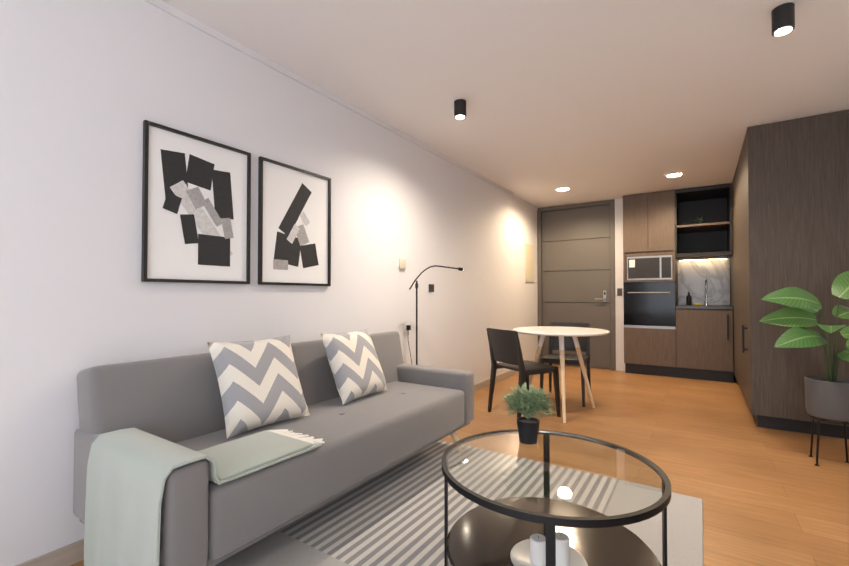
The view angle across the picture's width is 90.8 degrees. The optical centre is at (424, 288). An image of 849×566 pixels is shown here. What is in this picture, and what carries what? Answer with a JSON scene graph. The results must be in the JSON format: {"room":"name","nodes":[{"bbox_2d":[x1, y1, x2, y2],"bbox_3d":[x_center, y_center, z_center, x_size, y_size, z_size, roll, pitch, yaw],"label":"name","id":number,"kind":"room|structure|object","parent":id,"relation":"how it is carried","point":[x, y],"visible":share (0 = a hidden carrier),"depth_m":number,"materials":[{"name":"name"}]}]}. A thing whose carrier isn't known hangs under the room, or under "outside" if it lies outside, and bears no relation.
{"room":"apartment living room","nodes":[
{"label":"apartment living room","id":0,"kind":"room"},
{"bbox_2d":[0,0,537,565],"bbox_3d":[-0.729,-0.105,2.677,0.120,2.350,9.190,-1,-1,33],"label":"wall","id":1,"kind":"structure","parent":0,"point":[88,88],"depth_m":1.86,"materials":[{"name":"white paint"}]},
{"bbox_2d":[141,120,250,283],"bbox_3d":[-1.076,-0.376,2.024,0.022,0.700,0.510,-1,-1,33],"label":"picture frame","id":2,"kind":"object","parent":1,"relation":"attached to","point":[196,209],"visible":1,"depth_m":1.99,"materials":[{"name":"black"}]},
{"bbox_2d":[15,370,513,565],"bbox_3d":[-0.999,1.024,2.130,0.012,0.075,7.770,-1,-1,33],"label":"baseboard","id":3,"kind":"structure","parent":1,"relation":"attached to","point":[70,554],"depth_m":1.59,"materials":[{"name":"wood"}]},
{"bbox_2d":[258,156,330,285],"bbox_3d":[-0.759,-0.368,2.503,0.022,0.700,0.520,-1,-1,33],"label":"picture frame","id":4,"kind":"object","parent":1,"relation":"attached to","point":[294,225],"visible":1,"depth_m":2.48,"materials":[{"name":"black"}]},
{"bbox_2d":[144,0,537,209],"bbox_3d":[-0.713,-1.263,2.638,0.052,0.035,8.870,-1,-1,33],"label":"crown molding","id":5,"kind":"structure","parent":1,"relation":"attached to","point":[187,19],"depth_m":2.51,"materials":[{"name":"white paint"}]},
{"bbox_2d":[399,259,405,268],"bbox_3d":[-0.177,-0.198,3.387,0.019,0.080,0.080,-1,-1,33],"label":"light switch","id":6,"kind":"object","parent":1,"relation":"attached to","point":[402,263],"visible":0.98,"depth_m":3.37,"materials":[{"name":"beige plastic"}]},
{"bbox_2d":[404,323,409,332],"bbox_3d":[-0.145,0.323,3.435,0.011,0.080,0.070,-1,-1,33],"label":"outlet","id":7,"kind":"object","parent":1,"relation":"attached to","point":[405,330],"visible":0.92,"depth_m":3.41,"materials":[{"name":"white plastic"}]},
{"bbox_2d":[429,284,433,291],"bbox_3d":[0.062,-0.002,3.753,0.011,0.070,0.080,-1,-1,33],"label":"switch plate","id":8,"kind":"object","parent":1,"relation":"attached to","point":[431,287],"visible":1,"depth_m":3.75,"materials":[{"name":"grey plastic"}]},
{"bbox_2d":[525,243,533,282],"bbox_3d":[1.518,-0.359,6.033,0.018,0.550,0.340,-1,-1,33],"label":"switch panel","id":9,"kind":"object","parent":1,"relation":"attached to","point":[529,262],"visible":1,"depth_m":5.99,"materials":[{"name":"beige"}]},
{"bbox_2d":[70,363,848,565],"bbox_3d":[0.725,1.108,1.955,3.320,0.100,9.620,-1,-1,33],"label":"floor","id":10,"kind":"structure","parent":0,"point":[772,497],"depth_m":2.71,"materials":[{"name":"brown wood"}]},
{"bbox_2d":[73,331,473,565],"bbox_3d":[-0.508,0.674,2.165,0.761,0.753,1.900,-1,-1,33],"label":"sofa","id":11,"kind":"object","parent":10,"relation":"on","point":[412,409],"visible":0.75,"depth_m":1.69,"materials":[{"name":"fabric"}]},
{"bbox_2d":[84,427,324,565],"bbox_3d":[-0.761,0.761,1.544,0.498,0.510,0.658,-1,-1,33],"label":"throw blanket","id":12,"kind":"object","parent":11,"relation":"on","point":[129,470],"visible":0.96,"depth_m":1.32,"materials":[{"name":"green fabric"}]},
{"bbox_2d":[207,335,309,438],"bbox_3d":[-0.752,0.428,1.935,0.120,0.420,0.420,-29,-18,32],"label":"cushion","id":13,"kind":"object","parent":11,"relation":"on","point":[259,383],"visible":1,"depth_m":1.86,"materials":[{"name":"grey fabric"}]},
{"bbox_2d":[321,329,386,404],"bbox_3d":[-0.404,0.441,2.459,0.120,0.410,0.410,-28,-14,27],"label":"cushion","id":14,"kind":"object","parent":11,"relation":"on","point":[355,365],"visible":0.98,"depth_m":2.37,"materials":[{"name":"grey fabric"}]},
{"bbox_2d":[406,265,463,364],"bbox_3d":[0.037,0.449,3.341,0.392,1.265,0.456,-1,-1,33],"label":"floor lamp","id":15,"kind":"object","parent":10,"relation":"on","point":[408,327],"visible":0.4,"depth_m":3.27,"materials":[{"name":"black metal"}]},
{"bbox_2d":[214,440,702,565],"bbox_3d":[0.067,1.047,1.558,1.620,0.008,2.350,-1,-1,33],"label":"rug","id":16,"kind":"object","parent":10,"relation":"on","point":[393,515],"visible":0.33,"depth_m":1.83,"materials":[{"name":"grey fabric"}]},
{"bbox_2d":[442,429,670,565],"bbox_3d":[0.422,0.816,1.429,0.728,0.436,0.728,-1,-1,33],"label":"coffee table","id":17,"kind":"object","parent":16,"relation":"on","point":[590,497],"visible":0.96,"depth_m":1.38,"materials":[{"name":"clear glass"}]},
{"bbox_2d":[502,382,554,444],"bbox_3d":[0.406,0.488,1.645,0.211,0.228,0.212,-1,-1,33],"label":"potted plant","id":18,"kind":"object","parent":17,"relation":"on","point":[523,400],"visible":1,"depth_m":1.62,"materials":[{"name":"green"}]},
{"bbox_2d":[510,539,587,565],"bbox_3d":[0.392,0.869,1.328,0.236,0.016,0.236,-1,-1,33],"label":"plate","id":19,"kind":"object","parent":17,"relation":"on","point":[520,554],"visible":0.5,"depth_m":1.35,"materials":[{"name":"white ceramic"}]},
{"bbox_2d":[530,532,569,565],"bbox_3d":[0.398,0.825,1.331,0.122,0.090,0.052,0,-1,8],"label":"candles","id":20,"kind":"object","parent":19,"relation":"on","point":[537,549],"visible":0.79,"depth_m":1.31,"materials":[{"name":"white wax"}]},
{"bbox_2d":[486,328,560,417],"bbox_3d":[0.838,0.715,3.611,0.492,0.741,0.410,0,-1,-28],"label":"chair","id":21,"kind":"object","parent":10,"relation":"on","point":[505,347],"visible":0.96,"depth_m":3.53,"materials":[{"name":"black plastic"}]},
{"bbox_2d":[512,326,609,422],"bbox_3d":[1.202,0.729,3.720,0.820,0.724,0.820,-1,-1,33],"label":"dining table","id":22,"kind":"object","parent":10,"relation":"on","point":[561,332],"visible":0.96,"depth_m":3.64,"materials":[{"name":"white wood"}]},
{"bbox_2d":[540,322,590,406],"bbox_3d":[1.406,0.724,4.156,0.410,0.741,0.492,-1,-1,28],"label":"chair","id":23,"kind":"object","parent":10,"relation":"on","point":[550,357],"visible":0.65,"depth_m":4.24,"materials":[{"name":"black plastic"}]},
{"bbox_2d":[623,183,733,382],"bbox_3d":[3.282,-0.057,5.467,1.167,2.347,0.724,-1,-1,33],"label":"kitchen cabinet","id":24,"kind":"object","parent":10,"relation":"on","point":[668,332],"visible":1,"depth_m":5.34,"materials":[{"name":"brown wood"}]},
{"bbox_2d":[686,291,691,304],"bbox_3d":[3.498,0.124,5.539,0.060,0.192,0.070,-1,-1,33],"label":"soap bottle","id":25,"kind":"object","parent":24,"relation":"on","point":[688,299],"visible":1,"depth_m":5.52,"materials":[{"name":"black"}]},
{"bbox_2d":[693,217,706,222],"bbox_3d":[3.553,-0.859,5.396,0.152,0.154,0.154,-1,-1,33],"label":"potted plant","id":26,"kind":"object","parent":24,"relation":"on","point":[699,220],"visible":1,"depth_m":5.39,"materials":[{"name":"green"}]},
{"bbox_2d":[704,278,712,304],"bbox_3d":[3.655,0.044,5.385,0.101,0.350,0.185,-1,-1,33],"label":"faucet","id":27,"kind":"object","parent":24,"relation":"attached to","point":[705,303],"visible":1,"depth_m":5.44,"materials":[{"name":"silver metal"}]},
{"bbox_2d":[730,109,848,438],"bbox_3d":[3.479,-0.078,4.207,0.610,2.347,2.600,-1,-1,33],"label":"wardrobe","id":28,"kind":"object","parent":10,"relation":"on","point":[790,204],"visible":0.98,"depth_m":3.15,"materials":[{"name":"brown wood"}]},
{"bbox_2d":[759,271,848,465],"bbox_3d":[2.449,0.472,2.573,0.626,1.194,0.611,-1,-1,33],"label":"potted plant","id":29,"kind":"object","parent":10,"relation":"on","point":[827,397],"visible":1,"depth_m":2.55,"materials":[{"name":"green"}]},
{"bbox_2d":[162,0,848,207],"bbox_3d":[0.725,-1.341,1.996,3.320,0.100,9.620,-1,-1,33],"label":"ceiling","id":30,"kind":"structure","parent":0,"point":[591,100],"depth_m":2.50,"materials":[{"name":"white paint"}]},
{"bbox_2d":[454,99,465,119],"bbox_3d":[0.244,-1.222,2.862,0.082,0.108,0.082,-1,-1,33],"label":"ceiling spotlight","id":31,"kind":"object","parent":30,"relation":"attached to","point":[459,109],"visible":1,"depth_m":2.83,"materials":[{"name":"black metal"}]},
{"bbox_2d":[555,187,570,190],"bbox_3d":[1.725,-1.233,5.216,0.200,0.008,0.200,-1,-1,33],"label":"recessed light","id":32,"kind":"object","parent":30,"relation":"in","point":[563,189],"visible":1,"depth_m":5.21,"materials":[{"name":"white"}]},
{"bbox_2d":[664,172,684,177],"bbox_3d":[2.745,-1.243,4.603,0.200,0.008,0.200,-1,-1,33],"label":"recessed light","id":33,"kind":"object","parent":30,"relation":"in","point":[675,174],"visible":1,"depth_m":4.58,"materials":[{"name":"white"}]},
{"bbox_2d":[771,2,794,36],"bbox_3d":[1.654,-1.237,1.932,0.082,0.108,0.082,-1,-1,33],"label":"ceiling spotlight","id":34,"kind":"object","parent":30,"relation":"attached to","point":[783,18],"visible":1,"depth_m":1.91,"materials":[{"name":"black metal"}]},
{"bbox_2d":[615,198,624,370],"bbox_3d":[2.719,-0.053,5.787,0.119,2.350,0.200,-1,-1,33],"label":"wall strip","id":35,"kind":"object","parent":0,"point":[619,313],"visible":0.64,"depth_m":5.71,"materials":[{"name":"white paint"}]},
{"bbox_2d":[617,288,621,295],"bbox_3d":[2.656,0.050,5.699,0.060,0.100,0.011,-1,-1,33],"label":"switch","id":36,"kind":"object","parent":35,"relation":"attached to","point":[619,291],"visible":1,"depth_m":5.70,"materials":[{"name":"grey plastic"}]},
{"bbox_3d":[2.203,-0.047,6.172,1.165,2.350,0.125,-1,-1,33],"label":"wall","id":37,"kind":"structure","parent":0,"visible":0},
{"bbox_2d":[537,199,615,369],"bbox_3d":[2.167,-0.048,6.044,1.081,2.348,0.118,-1,-1,33],"label":"door","id":38,"kind":"structure","parent":37,"relation":"in","point":[576,263],"depth_m":6.01,"materials":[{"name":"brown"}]}
]}

